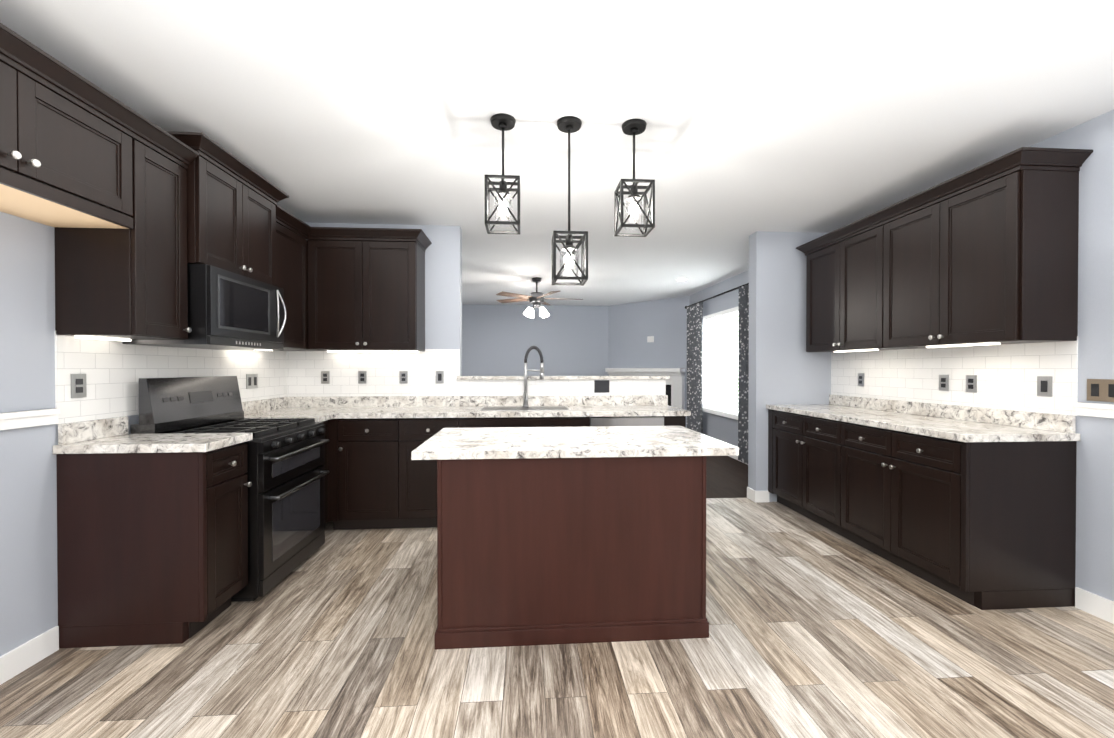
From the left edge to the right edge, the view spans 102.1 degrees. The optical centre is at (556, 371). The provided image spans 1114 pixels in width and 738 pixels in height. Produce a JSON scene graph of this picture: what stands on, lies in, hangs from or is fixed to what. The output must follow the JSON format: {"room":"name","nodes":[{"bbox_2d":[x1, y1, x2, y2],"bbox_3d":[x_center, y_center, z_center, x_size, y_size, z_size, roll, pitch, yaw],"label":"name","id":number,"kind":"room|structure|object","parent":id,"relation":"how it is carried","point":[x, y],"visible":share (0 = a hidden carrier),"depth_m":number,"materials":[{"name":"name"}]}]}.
{"room":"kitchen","nodes":[
{"label":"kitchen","id":0,"kind":"room"},
{"bbox_2d":[0,212,271,655],"bbox_3d":[-2.290,-0.013,0.723,0.120,2.630,7.000,0,0,-4],"label":"wall","id":1,"kind":"structure","parent":0,"point":[28,546],"depth_m":1.97,"materials":[{"name":"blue paint"}]},
{"bbox_2d":[0,626,58,684],"bbox_3d":[-2.148,1.255,-0.333,0.014,0.110,4.855,0,0,-4],"label":"baseboard","id":2,"kind":"structure","parent":1,"relation":"attached to","point":[28,654],"depth_m":1.96,"materials":[{"name":"white wood"}]},
{"bbox_2d":[0,47,139,230],"bbox_3d":[-2.115,-0.886,1.611,0.349,0.443,0.958,0,0,-4],"label":"upper cabinet","id":3,"kind":"object","parent":1,"relation":"attached to","point":[137,211],"depth_m":1.81,"materials":[{"name":"brown wood"}]},
{"bbox_2d":[55,131,191,340],"bbox_3d":[-2.161,-0.641,2.261,0.349,0.943,0.334,0,0,-4],"label":"upper cabinet","id":4,"kind":"object","parent":1,"relation":"attached to","point":[110,285],"depth_m":2.14,"materials":[{"name":"brown wood"}]},
{"bbox_2d":[55,331,286,423],"bbox_3d":[-2.390,0.022,3.074,0.008,0.435,1.980,0,0,-4],"label":"tile backsplash","id":5,"kind":"structure","parent":1,"relation":"attached to","point":[115,371],"depth_m":2.48,"materials":[{"name":"white tile"}]},
{"bbox_2d":[70,374,86,397],"bbox_3d":[-2.320,0.071,2.185,0.008,0.116,0.072,0,0,-4],"label":"electrical outlet","id":6,"kind":"object","parent":5,"relation":"attached to","point":[78,386],"visible":1,"depth_m":2.18,"materials":[{"name":"black metal"}]},
{"bbox_2d":[246,374,257,388],"bbox_3d":[-2.416,0.080,3.572,0.008,0.116,0.144,0,0,-4],"label":"electrical outlet","id":7,"kind":"object","parent":5,"relation":"attached to","point":[251,381],"visible":1,"depth_m":3.56,"materials":[{"name":"black metal"}]},
{"bbox_2d":[160,143,279,285],"bbox_3d":[-2.172,-0.896,2.811,0.404,0.610,0.760,0,0,-4],"label":"upper cabinet","id":8,"kind":"object","parent":1,"relation":"attached to","point":[232,220],"depth_m":2.70,"materials":[{"name":"brown wood"}]},
{"bbox_2d":[122,264,285,349],"bbox_3d":[-2.124,-0.367,2.817,0.498,0.437,0.752,0,0,-4],"label":"microwave","id":9,"kind":"object","parent":8,"relation":"attached to","point":[228,310],"visible":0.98,"depth_m":2.63,"materials":[{"name":"black metal"}]},
{"bbox_2d":[242,397,288,414],"bbox_3d":[-2.415,0.282,3.649,0.021,0.094,0.850,0,0,-4],"label":"backsplash","id":10,"kind":"structure","parent":1,"relation":"attached to","point":[265,404],"depth_m":3.71,"materials":[{"name":"white stone"}]},
{"bbox_2d":[264,211,311,350],"bbox_3d":[-2.214,-0.650,3.487,0.414,0.943,0.584,0,0,-4],"label":"upper cabinet","id":11,"kind":"object","parent":1,"relation":"attached to","point":[293,251],"depth_m":3.60,"materials":[{"name":"brown wood"}]},
{"bbox_2d":[306,223,461,396],"bbox_3d":[-1.689,-0.039,4.213,1.565,2.630,0.120,0,0,-4],"label":"wall","id":12,"kind":"structure","parent":0,"point":[443,290],"depth_m":4.19,"materials":[{"name":"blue paint"}]},
{"bbox_2d":[312,235,427,351],"bbox_3d":[-1.666,-0.653,3.951,0.914,0.943,0.393,0,0,-4],"label":"upper cabinet","id":13,"kind":"object","parent":12,"relation":"attached to","point":[368,291],"depth_m":3.81,"materials":[{"name":"brown wood"}]},
{"bbox_2d":[287,349,665,396],"bbox_3d":[-0.710,0.013,4.218,3.520,0.435,0.008,0,0,-4],"label":"tile backsplash","id":14,"kind":"structure","parent":12,"relation":"attached to","point":[304,368],"depth_m":4.17,"materials":[{"name":"white tile"}]},
{"bbox_2d":[321,371,329,383],"bbox_3d":[-2.116,0.056,4.112,0.072,0.116,0.008,0,0,-4],"label":"electrical outlet","id":15,"kind":"object","parent":14,"relation":"attached to","point":[324,377],"visible":1,"depth_m":4.11,"materials":[{"name":"black metal"}]},
{"bbox_2d":[358,371,366,383],"bbox_3d":[-1.787,0.056,4.135,0.072,0.116,0.008,0,0,-4],"label":"electrical outlet","id":16,"kind":"object","parent":14,"relation":"attached to","point":[362,377],"visible":1,"depth_m":4.13,"materials":[{"name":"black metal"}]},
{"bbox_2d":[399,371,407,383],"bbox_3d":[-1.417,0.056,4.161,0.072,0.116,0.008,0,0,-4],"label":"electrical outlet","id":17,"kind":"object","parent":14,"relation":"attached to","point":[403,377],"visible":1,"depth_m":4.16,"materials":[{"name":"black metal"}]},
{"bbox_2d":[436,371,443,382],"bbox_3d":[-1.088,0.056,4.184,0.072,0.116,0.008,0,0,-4],"label":"electrical outlet","id":18,"kind":"object","parent":14,"relation":"attached to","point":[439,376],"visible":1,"depth_m":4.18,"materials":[{"name":"black metal"}]},
{"bbox_2d":[594,380,608,392],"bbox_3d":[0.428,0.145,4.290,0.144,0.116,0.008,0,0,-4],"label":"electrical outlet","id":19,"kind":"object","parent":14,"relation":"attached to","point":[601,386],"visible":1,"depth_m":4.29,"materials":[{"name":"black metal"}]},
{"bbox_2d":[289,395,667,406],"bbox_3d":[-0.686,0.278,4.206,3.506,0.094,0.021,0,0,-4],"label":"backsplash","id":20,"kind":"structure","parent":12,"relation":"attached to","point":[563,400],"depth_m":4.18,"materials":[{"name":"white stone"}]},
{"bbox_2d":[462,304,607,375],"bbox_3d":[-1.102,-0.080,9.537,6.880,2.630,0.120,0,0,-4],"label":"wall","id":21,"kind":"structure","parent":0,"point":[500,340],"depth_m":9.52,"materials":[{"name":"paint"}]},
{"bbox_2d":[0,456,1113,737],"bbox_3d":[-0.618,1.306,3.491,7.000,0.050,12.270,0,0,-4],"label":"floor","id":22,"kind":"structure","parent":0,"point":[816,630],"depth_m":1.96,"materials":[{"name":"wood"}]},
{"bbox_2d":[53,416,252,647],"bbox_3d":[-1.996,0.768,2.282,0.680,1.045,0.367,0,0,-4],"label":"base cabinet","id":23,"kind":"object","parent":22,"relation":"on","point":[152,539],"visible":1,"depth_m":2.12,"materials":[{"name":"black wood"}]},
{"bbox_2d":[130,376,328,601],"bbox_3d":[-1.971,0.661,2.862,0.743,1.250,0.780,0,0,-4],"label":"range","id":24,"kind":"object","parent":22,"relation":"on","point":[287,472],"visible":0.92,"depth_m":2.71,"materials":[{"name":"black metal"}]},
{"bbox_2d":[315,415,336,529],"bbox_3d":[-2.085,0.824,3.690,0.698,0.910,0.878,0,0,-4],"label":"base cabinet","id":25,"kind":"object","parent":22,"relation":"on","point":[330,463],"depth_m":3.54,"materials":[{"name":"wood"}]},
{"bbox_2d":[337,419,408,529],"bbox_3d":[-1.517,0.823,3.862,0.602,0.910,0.614,0,0,-4],"label":"base cabinet","id":26,"kind":"object","parent":22,"relation":"on","point":[376,477],"depth_m":3.57,"materials":[{"name":"wood"}]},
{"bbox_2d":[244,407,348,418],"bbox_3d":[-2.099,0.349,3.686,0.671,0.040,0.878,0,0,-4],"label":"countertop","id":27,"kind":"structure","parent":26,"relation":"on","point":[282,412],"depth_m":3.52,"materials":[{"name":"white stone"}]},
{"bbox_2d":[333,403,690,418],"bbox_3d":[-0.345,0.347,3.928,2.863,0.040,0.626,0,0,-4],"label":"countertop","id":28,"kind":"structure","parent":26,"relation":"on","point":[626,408],"depth_m":3.68,"materials":[{"name":"white stone"}]},
{"bbox_2d":[522,345,543,406],"bbox_3d":[-0.215,0.044,4.090,0.202,0.560,0.137,0,0,-4],"label":"faucet","id":29,"kind":"object","parent":28,"relation":"on","point":[525,393],"visible":1,"depth_m":4.11,"materials":[{"name":"silver metal"}]},
{"bbox_2d":[409,419,468,527],"bbox_3d":[-1.043,0.822,3.895,0.592,0.910,0.614,0,0,-4],"label":"base cabinet","id":30,"kind":"object","parent":22,"relation":"on","point":[422,473],"depth_m":3.60,"materials":[{"name":"wood"}]},
{"bbox_2d":[469,419,592,427],"bbox_3d":[-0.310,0.822,3.947,1.122,0.910,0.614,0,0,-4],"label":"base cabinet","id":31,"kind":"object","parent":22,"relation":"on","point":[473,423],"depth_m":3.65,"materials":[{"name":"wood"}]},
{"bbox_2d":[434,458,708,649],"bbox_3d":[0.059,0.846,2.494,1.308,0.884,0.732,0,0,-4],"label":"kitchen island","id":32,"kind":"object","parent":22,"relation":"on","point":[563,535],"depth_m":2.14,"materials":[{"name":"wood"}]},
{"bbox_2d":[411,426,738,461],"bbox_3d":[0.077,0.384,2.519,1.546,0.040,0.815,0,0,-4],"label":"island countertop","id":33,"kind":"structure","parent":32,"relation":"on","point":[483,444],"depth_m":2.25,"materials":[{"name":"white stone"}]},
{"bbox_2d":[593,415,664,425],"bbox_3d":[0.558,0.822,4.009,0.619,0.910,0.611,0,0,-4],"label":"dishwasher","id":34,"kind":"object","parent":22,"relation":"on","point":[606,420],"depth_m":3.70,"materials":[{"name":"metal"}]},
{"bbox_2d":[605,368,684,408],"bbox_3d":[1.613,0.591,8.813,0.420,1.300,1.745,0,1,-45],"label":"fireplace","id":35,"kind":"object","parent":22,"relation":"on","point":[675,387],"visible":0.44,"depth_m":8.44,"materials":[{"name":"white"}]},
{"bbox_2d":[665,415,688,427],"bbox_3d":[0.959,0.821,4.046,0.185,0.910,0.593,0,0,-4],"label":"base cabinet","id":36,"kind":"object","parent":22,"relation":"on","point":[670,420],"depth_m":3.75,"materials":[{"name":"wood"}]},
{"bbox_2d":[768,410,833,529],"bbox_3d":[2.417,0.823,3.876,0.647,0.910,1.075,0,0,-4],"label":"base cabinet","id":37,"kind":"object","parent":22,"relation":"on","point":[798,445],"depth_m":3.87,"materials":[{"name":"black wood"}]},
{"bbox_2d":[830,422,1076,609],"bbox_3d":[2.481,0.830,2.951,0.647,0.910,1.024,0,0,-4],"label":"base cabinet","id":38,"kind":"object","parent":22,"relation":"on","point":[974,506],"depth_m":2.46,"materials":[{"name":"black wood"}]},
{"bbox_2d":[766,402,1080,441],"bbox_3d":[2.437,0.351,3.414,0.671,0.040,1.994,0,0,-4],"label":"countertop","id":39,"kind":"structure","parent":38,"relation":"on","point":[952,429],"depth_m":2.84,"materials":[{"name":"white stone"}]},
{"bbox_2d":[0,0,1113,305],"bbox_3d":[-0.618,-1.374,3.471,7.000,0.050,12.270,0,0,-4],"label":"ceiling","id":40,"kind":"structure","parent":0,"point":[818,116],"depth_m":2.24,"materials":[{"name":"white paint"}]},
{"bbox_2d":[485,113,519,234],"bbox_3d":[-0.288,-1.049,2.409,0.181,0.582,0.181,0,0,-4],"label":"pendant light","id":41,"kind":"object","parent":40,"relation":"hanging from","point":[502,122],"visible":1,"depth_m":2.38,"materials":[{"name":"black metal"}]},
{"bbox_2d":[496,277,582,317],"bbox_3d":[-0.265,-1.084,6.678,1.293,0.576,1.338,0,0,-4],"label":"ceiling fan","id":42,"kind":"object","parent":40,"relation":"hanging from","point":[536,299],"visible":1,"depth_m":6.58,"materials":[{"name":"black metal"}]},
{"bbox_2d":[552,116,587,285],"bbox_3d":[0.066,-0.909,2.435,0.181,0.862,0.181,0,0,-4],"label":"pendant light","id":43,"kind":"object","parent":40,"relation":"hanging from","point":[568,124],"visible":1,"depth_m":2.42,"materials":[{"name":"black metal"}]},
{"bbox_2d":[614,119,654,236],"bbox_3d":[0.420,-1.049,2.459,0.181,0.582,0.181,0,0,-4],"label":"pendant light","id":44,"kind":"object","parent":40,"relation":"hanging from","point":[633,127],"visible":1,"depth_m":2.44,"materials":[{"name":"black metal"}]},
{"bbox_2d":[676,278,687,280],"bbox_3d":[1.861,-1.368,6.717,0.178,0.009,0.178,0,0,-4],"label":"recessed light","id":45,"kind":"object","parent":40,"relation":"in","point":[681,279],"visible":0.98,"depth_m":6.70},
{"bbox_2d":[608,296,688,427],"bbox_3d":[1.801,-0.075,8.996,0.100,2.630,1.893,0,1,-45],"label":"wall","id":46,"kind":"structure","parent":0,"point":[633,326],"depth_m":8.89,"materials":[{"name":"paint"}]},
{"bbox_2d":[647,336,653,341],"bbox_3d":[1.842,-0.629,8.873,0.006,0.120,0.150,0,1,-45],"label":"electrical outlet plate","id":47,"kind":"object","parent":46,"relation":"attached to","point":[650,338],"visible":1,"depth_m":8.87,"materials":[{"name":"white plastic"}]},
{"bbox_2d":[748,231,830,501],"bbox_3d":[2.314,-0.041,4.478,0.770,2.630,0.150,0,0,-4],"label":"wall","id":48,"kind":"structure","parent":0,"point":[785,367],"depth_m":4.39,"materials":[{"name":"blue paint"}]},
{"bbox_2d":[689,110,1113,600],"bbox_3d":[2.813,-0.036,3.721,0.120,2.630,12.270,0,0,-4],"label":"wall","id":49,"kind":"structure","parent":0,"point":[1094,571],"depth_m":2.39,"materials":[{"name":"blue paint"}]},
{"bbox_2d":[685,283,748,463],"bbox_3d":[2.458,0.012,6.910,0.143,2.367,2.531,0,0,-4],"label":"panels","id":50,"kind":"object","parent":49,"relation":"attached to","point":[695,362],"visible":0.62,"depth_m":7.44,"materials":[{"name":"black fabric"}]},
{"bbox_2d":[703,306,737,419],"bbox_3d":[2.510,-0.119,6.762,0.059,1.590,1.600,0,0,-4],"label":"window","id":51,"kind":"structure","parent":49,"relation":"in","point":[720,363],"depth_m":6.88,"materials":[{"name":"white glass"}]},
{"bbox_2d":[804,223,871,351],"bbox_3d":[2.571,-0.647,3.803,0.347,0.942,0.992,0,0,-4],"label":"upper cabinet","id":52,"kind":"object","parent":49,"relation":"attached to","point":[839,271],"depth_m":3.81,"materials":[{"name":"brown wood"}]},
{"bbox_2d":[830,394,1077,433],"bbox_3d":[2.753,0.284,3.444,0.021,0.094,1.977,0,0,-4],"label":"backsplash","id":53,"kind":"structure","parent":49,"relation":"attached to","point":[972,414],"depth_m":3.01,"materials":[{"name":"white stone"}]},
{"bbox_2d":[831,336,1077,415],"bbox_3d":[2.769,0.019,3.444,0.008,0.435,1.978,0,0,-4],"label":"tile backsplash","id":54,"kind":"structure","parent":49,"relation":"attached to","point":[1007,374],"depth_m":3.04,"materials":[{"name":"white tile"}]},
{"bbox_2d":[858,373,863,385],"bbox_3d":[2.719,0.077,4.031,0.008,0.116,0.072,0,0,-4],"label":"electrical outlet","id":55,"kind":"object","parent":54,"relation":"attached to","point":[860,379],"visible":1,"depth_m":4.03,"materials":[{"name":"black metal"}]},
{"bbox_2d":[939,375,948,390],"bbox_3d":[2.775,0.083,3.233,0.008,0.116,0.072,0,0,-4],"label":"electrical outlet","id":56,"kind":"object","parent":54,"relation":"attached to","point":[943,382],"visible":1,"depth_m":3.23,"materials":[{"name":"black metal"}]},
{"bbox_2d":[966,375,976,392],"bbox_3d":[2.789,0.085,3.034,0.008,0.116,0.072,0,0,-4],"label":"electrical outlet","id":57,"kind":"object","parent":54,"relation":"attached to","point":[971,383],"visible":1,"depth_m":3.03,"materials":[{"name":"black metal"}]},
{"bbox_2d":[1037,376,1051,396],"bbox_3d":[2.819,0.088,2.605,0.008,0.116,0.072,0,0,-4],"label":"electrical outlet","id":58,"kind":"object","parent":54,"relation":"attached to","point":[1044,385],"visible":1,"depth_m":2.60,"materials":[{"name":"black metal"}]},
{"bbox_2d":[872,163,1082,350],"bbox_3d":[2.632,-0.641,2.935,0.347,0.942,0.993,0,0,-4],"label":"upper cabinet","id":59,"kind":"object","parent":49,"relation":"attached to","point":[986,253],"depth_m":2.62,"materials":[{"name":"brown wood"}]},
{"bbox_2d":[1075,587,1113,623],"bbox_3d":[3.005,1.252,0.033,0.014,0.110,4.865,0,0,-4],"label":"baseboard","id":60,"kind":"structure","parent":49,"relation":"attached to","point":[1098,606],"depth_m":2.37,"materials":[{"name":"white wood"}]},
{"bbox_2d":[1087,379,1113,401],"bbox_3d":[2.844,0.100,2.355,0.008,0.115,0.108,0,0,-4],"label":"light switch","id":61,"kind":"object","parent":49,"relation":"attached to","point":[1100,390],"visible":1,"depth_m":2.35,"materials":[{"name":"brown metal"}]},
{"bbox_3d":[0.066,0.677,4.342,1.955,1.196,0.120,0,0,-4],"label":"wall","id":62,"kind":"structure","parent":0,"visible":0},
{"bbox_2d":[457,376,669,379],"bbox_3d":[0.069,0.062,4.337,2.010,0.032,0.210,0,0,-4],"label":"countertop","id":63,"kind":"structure","parent":62,"relation":"on","point":[548,377],"depth_m":4.23,"materials":[{"name":"stone"}]},
{"bbox_3d":[0.602,0.012,-2.643,5.420,2.630,0.120,0,0,-4],"label":"wall","id":64,"kind":"structure","parent":0,"visible":0},
{"bbox_2d":[0,408,59,429],"bbox_3d":[-2.141,0.225,-0.340,0.028,0.070,4.855,0,0,-4],"label":"trim","id":65,"kind":"structure","parent":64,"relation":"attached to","point":[19,419],"depth_m":1.95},
{"bbox_2d":[1074,402,1113,417],"bbox_3d":[2.998,0.222,0.025,0.028,0.070,4.865,0,0,-4],"label":"trim","id":66,"kind":"structure","parent":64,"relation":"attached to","point":[1082,409],"depth_m":2.37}
]}

